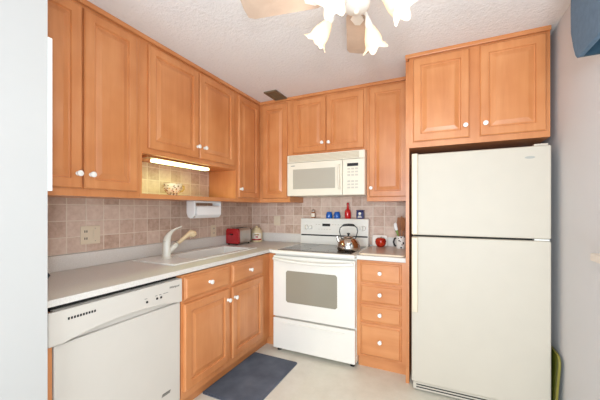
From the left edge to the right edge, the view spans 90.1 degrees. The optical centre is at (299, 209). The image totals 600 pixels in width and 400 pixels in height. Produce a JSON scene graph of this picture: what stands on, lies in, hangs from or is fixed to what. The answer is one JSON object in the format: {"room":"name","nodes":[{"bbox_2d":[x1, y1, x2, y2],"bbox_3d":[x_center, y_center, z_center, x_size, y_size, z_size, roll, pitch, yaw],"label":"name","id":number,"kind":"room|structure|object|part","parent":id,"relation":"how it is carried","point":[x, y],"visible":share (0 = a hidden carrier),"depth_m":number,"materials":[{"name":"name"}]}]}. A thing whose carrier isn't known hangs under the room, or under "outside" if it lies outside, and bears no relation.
{"room":"kitchen","nodes":[
{"label":"kitchen","id":0,"kind":"room"},
{"bbox_2d":[0,0,47,399],"bbox_3d":[-1.394,0.083,1.228,0.760,2.404,0.254,0,0,25],"label":"wall","id":1,"kind":"structure","parent":0,"point":[23,23],"depth_m":1.11,"materials":[{"name":"paint"}]},
{"bbox_2d":[48,37,51,190],"bbox_3d":[-1.101,-0.377,1.240,0.240,0.609,0.016,0,0,25],"label":"notice board","id":2,"kind":"object","parent":1,"relation":"attached to","point":[49,38],"visible":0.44,"depth_m":1.19,"materials":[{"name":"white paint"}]},
{"bbox_2d":[48,162,222,256],"bbox_3d":[-1.111,0.083,2.599,0.100,2.404,2.466,0,0,25],"label":"wall","id":3,"kind":"structure","parent":0,"point":[147,162],"depth_m":2.26,"materials":[{"name":"paint"}]},
{"bbox_2d":[80,225,99,244],"bbox_3d":[-1.352,0.166,1.933,0.008,0.117,0.120,0,0,25],"label":"outlet plate","id":4,"kind":"object","parent":3,"relation":"attached to","point":[88,234],"visible":1,"depth_m":1.93,"materials":[{"name":"grey plastic"}]},
{"bbox_2d":[48,0,138,198],"bbox_3d":[-1.278,-0.593,1.681,0.381,1.048,0.621,0,0,25],"label":"upper cabinet","id":5,"kind":"object","parent":3,"relation":"attached to","point":[95,59],"visible":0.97,"depth_m":1.63,"materials":[{"name":"brown wood"}]},
{"bbox_3d":[-1.216,-0.591,1.466,0.020,0.964,0.271,0,0,25],"label":"door","id":6,"kind":"part","parent":5,"relation":"part of","materials":[{"name":"brown wood"}]},
{"bbox_3d":[-1.145,-0.186,1.556,0.032,0.032,0.032,0,0,25],"label":"knob","id":7,"kind":"part","parent":5,"relation":"part of","materials":[{"name":"white ceramic"}]},
{"bbox_3d":[-1.117,-0.186,1.614,0.032,0.032,0.032,0,0,25],"label":"knob","id":8,"kind":"part","parent":5,"relation":"part of","materials":[{"name":"white ceramic"}]},
{"bbox_3d":[-1.088,-0.591,1.736,0.020,0.964,0.307,0,0,25],"label":"door","id":9,"kind":"part","parent":5,"relation":"part of","materials":[{"name":"brown wood"}]},
{"bbox_2d":[48,197,251,255],"bbox_3d":[-1.074,0.102,2.546,0.012,0.342,2.330,0,0,25],"label":"backsplash","id":10,"kind":"structure","parent":3,"relation":"attached to","point":[122,222],"depth_m":2.16,"materials":[{"name":"tile"}]},
{"bbox_2d":[142,162,208,196],"bbox_3d":[-1.098,-0.231,2.494,0.012,0.256,0.955,0,0,25],"label":"wall tiles","id":11,"kind":"structure","parent":3,"relation":"attached to","point":[196,183],"depth_m":2.54,"materials":[{"name":"tile"}]},
{"bbox_2d":[126,37,235,201],"bbox_3d":[-0.936,-0.593,2.406,0.381,1.048,0.981,0,0,25],"label":"upper cabinet","id":12,"kind":"object","parent":3,"relation":"attached to","point":[186,115],"visible":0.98,"depth_m":2.19,"materials":[{"name":"brown wood"}]},
{"bbox_3d":[-1.159,-0.231,1.979,0.316,0.263,0.017,0,0,25],"label":"panel","id":13,"kind":"part","parent":12,"relation":"part of","materials":[{"name":"brown wood"}]},
{"bbox_2d":[75,0,259,104],"bbox_3d":[-0.849,-1.105,2.239,0.020,0.028,2.027,0,0,25],"label":"trim","id":14,"kind":"structure","parent":12,"relation":"attached to","point":[86,3],"depth_m":1.99,"materials":[{"name":"brown wood"}]},
{"bbox_3d":[-0.893,-0.736,2.149,0.020,0.675,0.442,0,0,25],"label":"door","id":15,"kind":"part","parent":12,"relation":"part of","materials":[{"name":"brown wood"}]},
{"bbox_2d":[163,183,184,194],"bbox_3d":[-0.995,-0.149,2.347,0.144,0.098,0.170,0,0,-10],"label":"teacup","id":16,"kind":"object","parent":12,"relation":"on","point":[170,188],"visible":0.84,"depth_m":2.29,"materials":[{"name":"ceramic"}]},
{"bbox_2d":[142,155,209,170],"bbox_3d":[-0.925,-0.345,2.290,0.070,0.034,0.605,0,0,25],"label":"light","id":17,"kind":"object","parent":12,"relation":"attached to","point":[154,159],"visible":0.98,"depth_m":2.23,"materials":[{"name":"white plastic"}]},
{"bbox_2d":[150,159,208,170],"bbox_3d":[-0.909,-0.338,2.321,0.058,0.022,0.533,0,0,25],"label":"diffuser","id":18,"kind":"object","parent":17,"relation":"attached to","point":[171,162],"depth_m":2.27,"materials":[{"name":"white plastic"}]},
{"bbox_2d":[126,193,235,201],"bbox_3d":[-0.953,-0.084,2.415,0.316,0.030,0.981,0,0,25],"label":"shelf","id":19,"kind":"object","parent":12,"relation":"attached to","point":[141,196],"depth_m":2.21,"materials":[{"name":"brown wood"}]},
{"bbox_2d":[187,201,220,218],"bbox_3d":[-0.830,0.005,2.618,0.101,0.148,0.328,0,0,25],"label":"paper towel holder","id":20,"kind":"object","parent":12,"relation":"attached to","point":[214,211],"visible":0.96,"depth_m":2.54,"materials":[{"name":"white plastic"}]},
{"bbox_3d":[-0.700,-0.736,2.557,0.020,0.675,0.436,0,0,25],"label":"door","id":21,"kind":"part","parent":12,"relation":"part of","materials":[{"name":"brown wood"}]},
{"bbox_2d":[211,225,215,236],"bbox_3d":[-0.859,0.218,2.977,0.007,0.118,0.077,0,0,25],"label":"outlet plate","id":22,"kind":"object","parent":3,"relation":"attached to","point":[213,227],"visible":1,"depth_m":2.97,"materials":[{"name":"grey plastic"}]},
{"bbox_2d":[193,343,461,399],"bbox_3d":[-0.473,1.310,0.730,2.950,0.050,5.300,0,0,25],"label":"floor","id":23,"kind":"structure","parent":0,"point":[313,377],"depth_m":2.21,"materials":[{"name":"beige tile"}]},
{"bbox_2d":[48,312,51,399],"bbox_3d":[-1.305,0.856,1.348,0.612,0.858,0.034,0,0,25],"label":"end panel","id":24,"kind":"object","parent":23,"relation":"on","point":[49,349],"visible":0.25,"depth_m":1.23,"materials":[{"name":"brown wood"}]},
{"bbox_2d":[48,276,181,399],"bbox_3d":[-1.142,0.848,1.647,0.617,0.874,0.691,0,0,25],"label":"dishwasher","id":25,"kind":"object","parent":23,"relation":"on","point":[124,344],"visible":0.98,"depth_m":1.49,"materials":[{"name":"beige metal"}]},
{"bbox_3d":[-0.874,0.493,1.520,0.018,0.140,0.689,0,0,25],"label":"control panel","id":26,"kind":"part","parent":25,"relation":"part of","materials":[{"name":"white plastic"}]},
{"bbox_2d":[176,253,275,399],"bbox_3d":[-0.740,0.847,2.469,0.676,0.875,1.125,0,0,25],"label":"base cabinet","id":27,"kind":"object","parent":23,"relation":"on","point":[226,310],"visible":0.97,"depth_m":2.17,"materials":[{"name":"brown wood"}]},
{"bbox_2d":[48,232,300,307],"bbox_3d":[-0.779,0.337,2.387,0.675,0.124,2.359,0,0,25],"label":"countertop","id":28,"kind":"structure","parent":27,"relation":"on","point":[73,277],"depth_m":1.87,"materials":[{"name":"laminate"}]},
{"bbox_2d":[161,226,196,258],"bbox_3d":[-0.924,0.246,2.315,0.073,0.233,0.303,0,0,33],"label":"kitchen faucet","id":29,"kind":"object","parent":28,"relation":"on","point":[168,248],"visible":1,"depth_m":2.22,"materials":[{"name":"plastic"}]},
{"bbox_3d":[-0.966,0.188,2.261,0.055,0.117,0.150,0,0,25],"label":"lever","id":30,"kind":"part","parent":29,"relation":"part of","materials":[{"name":"white metal"}]},
{"bbox_3d":[-0.965,0.296,2.259,0.049,0.083,0.096,0,0,25],"label":"spout","id":31,"kind":"part","parent":29,"relation":"part of","materials":[{"name":"white metal"}]},
{"bbox_2d":[132,245,256,271],"bbox_3d":[-0.804,0.451,2.482,0.415,0.177,0.965,0,0,25],"label":"sink","id":32,"kind":"object","parent":28,"relation":"in","point":[184,257],"visible":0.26,"depth_m":2.50,"materials":[{"name":"ceramic"}]},
{"bbox_2d":[226,227,250,244],"bbox_3d":[-0.656,0.284,3.191,0.155,0.173,0.265,0,0,25],"label":"toaster","id":33,"kind":"object","parent":28,"relation":"on","point":[237,235],"visible":1,"depth_m":3.11,"materials":[{"name":"metal"}]},
{"bbox_2d":[251,226,261,241],"bbox_3d":[-0.498,0.280,3.444,0.132,0.180,0.132,0,0,25],"label":"canister","id":34,"kind":"object","parent":28,"relation":"on","point":[256,232],"visible":1,"depth_m":3.39,"materials":[{"name":"ceramic"}]},
{"bbox_3d":[-0.625,0.497,2.047,0.020,0.144,0.430,0,0,25],"label":"drawer","id":35,"kind":"part","parent":27,"relation":"part of","materials":[{"name":"brown wood"}]},
{"bbox_3d":[-0.625,0.863,2.047,0.020,0.544,0.430,0,0,25],"label":"door","id":36,"kind":"part","parent":27,"relation":"part of","materials":[{"name":"brown wood"}]},
{"bbox_3d":[-0.425,0.497,2.469,0.020,0.144,0.431,0,0,25],"label":"drawer","id":37,"kind":"part","parent":27,"relation":"part of","materials":[{"name":"brown wood"}]},
{"bbox_3d":[-0.425,0.863,2.469,0.020,0.544,0.431,0,0,25],"label":"door","id":38,"kind":"part","parent":27,"relation":"part of","materials":[{"name":"brown wood"}]},
{"bbox_2d":[203,352,296,399],"bbox_3d":[-0.352,1.280,2.291,0.430,0.009,0.660,0,0,25],"label":"kitchen mat","id":39,"kind":"object","parent":23,"relation":"on","point":[256,376],"visible":1,"depth_m":2.24,"materials":[{"name":"fabric"}]},
{"bbox_2d":[272,218,370,366],"bbox_3d":[0.222,0.691,2.816,0.762,1.188,0.687,0,0,25],"label":"electric range","id":40,"kind":"object","parent":23,"relation":"on","point":[315,282],"visible":0.85,"depth_m":2.56,"materials":[{"name":"white metal"}]},
{"bbox_2d":[311,209,314,217],"bbox_3d":[0.141,0.049,3.198,0.044,0.094,0.045,0,0,25],"label":"pepper shaker","id":41,"kind":"object","parent":40,"relation":"on","point":[313,210],"visible":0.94,"depth_m":3.18,"materials":[{"name":"white glass"}]},
{"bbox_3d":[0.087,0.452,2.530,0.742,0.044,0.056,0,0,25],"label":"handle","id":42,"kind":"part","parent":40,"relation":"part of","materials":[{"name":"white ceramic"}]},
{"bbox_3d":[0.108,1.113,2.574,0.754,0.272,0.046,0,0,25],"label":"storage drawer","id":43,"kind":"part","parent":40,"relation":"part of","materials":[{"name":"white metal"}]},
{"bbox_3d":[0.108,0.690,2.574,0.754,0.546,0.046,0,0,25],"label":"oven door","id":44,"kind":"part","parent":40,"relation":"part of","materials":[{"name":"white metal"}]},
{"bbox_2d":[272,243,370,258],"bbox_3d":[0.228,0.381,2.829,0.762,0.030,0.658,0,0,25],"label":"cooktop","id":45,"kind":"object","parent":40,"relation":"in","point":[302,250],"depth_m":2.63,"materials":[{"name":"white ceramic"}]},
{"bbox_2d":[326,212,331,217],"bbox_3d":[0.304,0.062,3.121,0.068,0.068,0.068,0,0,25],"label":"cup","id":46,"kind":"object","parent":40,"relation":"on","point":[328,214],"visible":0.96,"depth_m":3.10,"materials":[{"name":"ceramic"}]},
{"bbox_2d":[334,212,339,218],"bbox_3d":[0.382,0.062,3.085,0.068,0.068,0.068,0,0,25],"label":"cup","id":47,"kind":"object","parent":40,"relation":"on","point":[336,214],"visible":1,"depth_m":3.06,"materials":[{"name":"ceramic"}]},
{"bbox_2d":[336,224,359,251],"bbox_3d":[0.428,0.245,2.638,0.202,0.235,0.202,0,0,25],"label":"kettle","id":48,"kind":"object","parent":40,"relation":"on","point":[348,243],"visible":1,"depth_m":2.57,"materials":[{"name":"metal"}]},
{"bbox_2d":[345,203,350,218],"bbox_3d":[0.485,0.014,3.036,0.066,0.164,0.066,0,0,25],"label":"bottle","id":49,"kind":"object","parent":40,"relation":"on","point":[347,211],"visible":1,"depth_m":3.01,"materials":[{"name":"red glass"}]},
{"bbox_2d":[356,210,364,218],"bbox_3d":[0.602,0.053,2.981,0.074,0.086,0.058,0,0,25],"label":"tin","id":50,"kind":"object","parent":40,"relation":"on","point":[360,214],"visible":1,"depth_m":2.96,"materials":[{"name":"metal"}]},
{"bbox_2d":[357,259,405,374],"bbox_3d":[0.754,0.847,2.603,0.380,0.875,0.659,0,0,25],"label":"base cabinet","id":51,"kind":"object","parent":23,"relation":"on","point":[381,285],"visible":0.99,"depth_m":2.34,"materials":[{"name":"brown wood"}]},
{"bbox_2d":[356,237,405,262],"bbox_3d":[0.760,0.340,2.615,0.380,0.130,0.631,0,0,25],"label":"countertop","id":52,"kind":"structure","parent":51,"relation":"on","point":[389,239],"depth_m":2.35,"materials":[{"name":"laminate"}]},
{"bbox_2d":[359,246,405,256],"bbox_3d":[0.754,0.363,2.607,0.360,0.015,0.554,0,0,25],"label":"cutting board","id":53,"kind":"object","parent":52,"relation":"on","point":[389,251],"visible":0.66,"depth_m":2.51,"materials":[{"name":"beige wood"}]},
{"bbox_2d":[375,236,385,246],"bbox_3d":[0.760,0.305,2.818,0.100,0.099,0.100,0,0,25],"label":"apple ornament","id":54,"kind":"object","parent":53,"relation":"on","point":[380,242],"visible":1,"depth_m":2.79,"materials":[{"name":"ceramic"}]},
{"bbox_2d":[393,236,405,248],"bbox_3d":[0.902,0.300,2.718,0.108,0.110,0.086,0,0,25],"label":"mug","id":55,"kind":"object","parent":53,"relation":"on","point":[400,241],"visible":0.99,"depth_m":2.68,"materials":[{"name":"ceramic"}]},
{"bbox_2d":[394,222,398,235],"bbox_3d":[0.894,0.234,2.752,0.037,0.222,0.072,0,0,-32],"label":"dish brush","id":56,"kind":"object","parent":55,"relation":"in","point":[395,223],"visible":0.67,"depth_m":2.75,"materials":[{"name":"plastic"}]},
{"bbox_2d":[397,217,400,235],"bbox_3d":[0.900,0.209,2.724,0.036,0.271,0.010,0,0,7],"label":"wooden spatula","id":57,"kind":"object","parent":55,"relation":"in","point":[398,218],"visible":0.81,"depth_m":2.72,"materials":[{"name":"brown wood"}]},
{"bbox_2d":[401,218,404,236],"bbox_3d":[0.924,0.210,2.690,0.036,0.269,0.018,0,0,25],"label":"wooden turner","id":58,"kind":"object","parent":55,"relation":"in","point":[403,219],"visible":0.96,"depth_m":2.69,"materials":[{"name":"brown wood"}]},
{"bbox_3d":[0.629,1.040,2.344,0.316,0.253,0.020,0,0,25],"label":"drawer","id":59,"kind":"part","parent":51,"relation":"part of","materials":[{"name":"brown wood"}]},
{"bbox_3d":[0.629,0.829,2.344,0.316,0.136,0.020,0,0,25],"label":"drawer","id":60,"kind":"part","parent":51,"relation":"part of","materials":[{"name":"brown wood"}]},
{"bbox_3d":[0.629,0.672,2.344,0.316,0.144,0.020,0,0,25],"label":"drawer","id":61,"kind":"part","parent":51,"relation":"part of","materials":[{"name":"brown wood"}]},
{"bbox_3d":[0.629,0.504,2.344,0.316,0.158,0.020,0,0,25],"label":"drawer","id":62,"kind":"part","parent":51,"relation":"part of","materials":[{"name":"brown wood"}]},
{"bbox_2d":[406,62,413,382],"bbox_3d":[0.936,0.099,2.513,0.024,2.372,0.672,0,0,25],"label":"panel","id":63,"kind":"object","parent":23,"relation":"on","point":[409,234],"visible":0.43,"depth_m":2.21,"materials":[{"name":"brown wood"}]},
{"bbox_2d":[412,143,550,399],"bbox_3d":[1.290,0.444,2.261,0.784,1.682,0.745,0,0,25],"label":"refrigerator","id":64,"kind":"object","parent":23,"relation":"on","point":[481,219],"visible":1,"depth_m":1.93,"materials":[{"name":"metal"}]},
{"bbox_3d":[0.803,0.458,2.094,0.040,0.522,0.028,0,0,25],"label":"handle","id":65,"kind":"part","parent":64,"relation":"part of","materials":[{"name":"plastic"}]},
{"bbox_3d":[0.803,-0.105,2.094,0.040,0.564,0.028,0,0,25],"label":"handle","id":66,"kind":"part","parent":64,"relation":"part of","materials":[{"name":"plastic"}]},
{"bbox_3d":[1.156,0.703,1.976,0.784,1.020,0.062,0,0,25],"label":"fridge door","id":67,"kind":"part","parent":64,"relation":"part of","materials":[{"name":"metal"}]},
{"bbox_3d":[1.156,-0.102,1.976,0.784,0.565,0.062,0,0,25],"label":"freezer door","id":68,"kind":"part","parent":64,"relation":"part of","materials":[{"name":"metal"}]},
{"bbox_2d":[551,345,560,399],"bbox_3d":[1.582,1.065,1.919,0.025,0.436,0.446,0,0,25],"label":"serving tray","id":69,"kind":"object","parent":23,"relation":"on","point":[555,358],"visible":0.32,"depth_m":1.77,"materials":[{"name":"green plastic"}]},
{"bbox_2d":[87,0,570,101],"bbox_3d":[-0.473,-1.159,0.730,2.950,0.080,5.300,0,0,25],"label":"ceiling","id":70,"kind":"structure","parent":0,"point":[256,57],"depth_m":1.91,"materials":[{"name":"white paint"}]},
{"bbox_2d":[264,90,286,100],"bbox_3d":[-0.239,-1.112,2.929,0.135,0.014,0.219,0,0,25],"label":"ceiling vent","id":71,"kind":"object","parent":70,"relation":"in","point":[275,95],"visible":1,"depth_m":2.92,"materials":[{"name":"brown metal"}]},
{"bbox_2d":[240,0,416,55],"bbox_3d":[0.251,-0.937,1.334,0.827,0.364,0.827,0,0,-33],"label":"ceiling fan","id":72,"kind":"object","parent":70,"relation":"hanging from","point":[363,36],"visible":1,"depth_m":1.41,"materials":[{"name":"beige glass"}]},
{"bbox_3d":[-0.091,-0.968,1.406,0.370,0.028,0.136,0,0,12],"label":"blade","id":73,"kind":"part","parent":72,"relation":"part of","materials":[{"name":"beige wood"}]},
{"bbox_3d":[0.076,-0.828,1.436,0.122,0.135,0.130,0,0,-26],"label":"lamp shade","id":74,"kind":"part","parent":72,"relation":"part of","materials":[{"name":"beige glass"}]},
{"bbox_3d":[0.120,-0.828,1.179,0.122,0.134,0.129,0,0,6],"label":"lamp shade","id":75,"kind":"part","parent":72,"relation":"part of","materials":[{"name":"beige glass"}]},
{"bbox_3d":[0.167,-0.902,1.395,0.098,0.072,0.039,0,0,25],"label":"lamp arm","id":76,"kind":"part","parent":72,"relation":"part of"},
{"bbox_3d":[0.143,-0.844,1.194,0.053,0.080,0.080,0,0,25],"label":"bulb","id":77,"kind":"part","parent":72,"relation":"part of","materials":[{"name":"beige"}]},
{"bbox_3d":[0.324,-0.968,1.676,0.136,0.028,0.370,0,0,12],"label":"blade","id":78,"kind":"part","parent":72,"relation":"part of","materials":[{"name":"beige wood"}]},
{"bbox_3d":[0.310,-0.902,1.419,0.037,0.071,0.098,0,0,43],"label":"lamp arm","id":79,"kind":"part","parent":72,"relation":"part of"},
{"bbox_3d":[0.377,-0.825,1.494,0.115,0.140,0.137,0,0,3],"label":"lamp shade","id":80,"kind":"part","parent":72,"relation":"part of","materials":[{"name":"beige glass"}]},
{"bbox_3d":[0.417,-0.825,1.214,0.117,0.140,0.137,0,0,-19],"label":"lamp shade","id":81,"kind":"part","parent":72,"relation":"part of","materials":[{"name":"beige glass"}]},
{"bbox_3d":[0.391,-0.844,1.226,0.080,0.080,0.053,0,0,25],"label":"bulb","id":82,"kind":"part","parent":72,"relation":"part of","materials":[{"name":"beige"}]},
{"bbox_2d":[373,235,386,245],"bbox_3d":[0.768,0.303,2.882,0.136,0.104,0.011,0,0,25],"label":"outlet plate","id":83,"kind":"object","parent":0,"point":[374,236],"depth_m":2.89,"materials":[{"name":"white plastic"}]},
{"bbox_2d":[540,4,599,399],"bbox_3d":[0.815,0.083,0.121,0.100,2.404,5.300,0,0,25],"label":"wall","id":84,"kind":"structure","parent":0,"point":[574,139],"depth_m":1.59,"materials":[{"name":"paint"}]},
{"bbox_2d":[571,0,599,57],"bbox_3d":[0.943,-0.855,0.657,0.125,0.440,1.378,0,0,25],"label":"window valance","id":85,"kind":"object","parent":84,"relation":"attached to","point":[585,14],"visible":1,"depth_m":1.20,"materials":[{"name":"blue fabric"}]},
{"bbox_2d":[590,253,599,262],"bbox_3d":[0.989,-0.311,0.621,0.152,1.048,1.292,0,0,25],"label":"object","id":86,"kind":"structure","parent":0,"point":[595,257],"depth_m":1.20,"materials":[{"name":"white paint"}]},
{"bbox_3d":[0.661,0.083,3.070,2.700,2.404,0.100,0,0,25],"label":"wall","id":87,"kind":"structure","parent":0,"visible":0},
{"bbox_2d":[209,92,302,202],"bbox_3d":[-0.428,-0.593,3.120,0.689,1.048,0.741,0,0,25],"label":"upper cabinet","id":88,"kind":"object","parent":87,"relation":"attached to","point":[263,131],"visible":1,"depth_m":3.02,"materials":[{"name":"brown wood"}]},
{"bbox_3d":[-0.506,-0.591,2.967,0.020,0.964,0.339,0,0,25],"label":"door","id":89,"kind":"part","parent":88,"relation":"part of","materials":[{"name":"brown wood"}]},
{"bbox_3d":[-0.259,-0.591,3.075,0.289,0.964,0.020,0,0,25],"label":"door","id":90,"kind":"part","parent":88,"relation":"part of","materials":[{"name":"brown wood"}]},
{"bbox_2d":[274,216,279,225],"bbox_3d":[-0.263,0.133,3.433,0.084,0.109,0.009,0,0,25],"label":"outlet plate","id":91,"kind":"object","parent":87,"relation":"attached to","point":[276,218],"visible":1,"depth_m":3.43,"materials":[{"name":"beige plastic"}]},
{"bbox_2d":[290,87,366,155],"bbox_3d":[0.309,-0.822,2.970,0.769,0.590,0.381,0,0,25],"label":"upper cabinet","id":92,"kind":"object","parent":87,"relation":"attached to","point":[337,121],"visible":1,"depth_m":2.81,"materials":[{"name":"brown wood"}]},
{"bbox_3d":[0.088,-0.813,2.910,0.344,0.520,0.020,0,0,25],"label":"door","id":93,"kind":"part","parent":92,"relation":"part of","materials":[{"name":"brown wood"}]},
{"bbox_2d":[287,149,366,197],"bbox_3d":[0.295,-0.325,2.941,0.766,0.396,0.420,0,0,25],"label":"microwave oven","id":94,"kind":"object","parent":92,"relation":"attached to","point":[342,173],"visible":1,"depth_m":2.77,"materials":[{"name":"plastic"}]},
{"bbox_3d":[0.131,-0.288,2.835,0.560,0.321,0.022,0,0,25],"label":"door","id":95,"kind":"part","parent":94,"relation":"part of","materials":[{"name":"plastic"}]},
{"bbox_3d":[0.352,-0.295,2.703,0.018,0.231,0.037,0,0,25],"label":"handle","id":96,"kind":"part","parent":94,"relation":"part of","materials":[{"name":"plastic"}]},
{"bbox_3d":[0.479,-0.288,2.670,0.202,0.321,0.022,0,0,25],"label":"control panel","id":97,"kind":"part","parent":94,"relation":"part of","materials":[{"name":"plastic"}]},
{"bbox_2d":[260,76,405,105],"bbox_3d":[0.248,-1.105,2.834,1.496,0.028,0.020,0,0,25],"label":"trim","id":98,"kind":"structure","parent":92,"relation":"attached to","point":[399,78],"depth_m":2.77,"materials":[{"name":"brown wood"}]},
{"bbox_3d":[0.411,-0.813,2.757,0.351,0.520,0.020,0,0,25],"label":"door","id":99,"kind":"part","parent":92,"relation":"part of","materials":[{"name":"brown wood"}]},
{"bbox_2d":[252,196,405,244],"bbox_3d":[0.242,0.100,3.206,1.803,0.510,0.012,0,0,25],"label":"backsplash","id":100,"kind":"structure","parent":87,"relation":"attached to","point":[382,216],"depth_m":3.19,"materials":[{"name":"tile"}]},
{"bbox_2d":[367,80,405,201],"bbox_3d":[0.822,-0.593,2.728,0.364,1.048,0.381,0,0,25],"label":"upper cabinet","id":101,"kind":"object","parent":87,"relation":"attached to","point":[386,103],"visible":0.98,"depth_m":2.59,"materials":[{"name":"brown wood"}]},
{"bbox_2d":[409,31,549,153],"bbox_3d":[1.301,-0.781,2.299,0.817,0.673,0.747,0,0,25],"label":"upper cabinet","id":102,"kind":"object","parent":87,"relation":"attached to","point":[494,95],"visible":1,"depth_m":1.99,"materials":[{"name":"brown wood"}]},
{"bbox_3d":[0.977,-0.780,2.085,0.354,0.594,0.020,0,0,25],"label":"door","id":103,"kind":"part","parent":102,"relation":"part of","materials":[{"name":"brown wood"}]},
{"bbox_2d":[405,25,550,61],"bbox_3d":[1.222,-1.105,2.159,0.842,0.028,0.364,0,0,25],"label":"trim","id":104,"kind":"structure","parent":102,"relation":"attached to","point":[544,28],"depth_m":1.98,"materials":[{"name":"brown wood"}]},
{"bbox_3d":[1.350,-0.780,1.909,0.351,0.594,0.020,0,0,25],"label":"door","id":105,"kind":"part","parent":102,"relation":"part of","materials":[{"name":"brown wood"}]}
]}

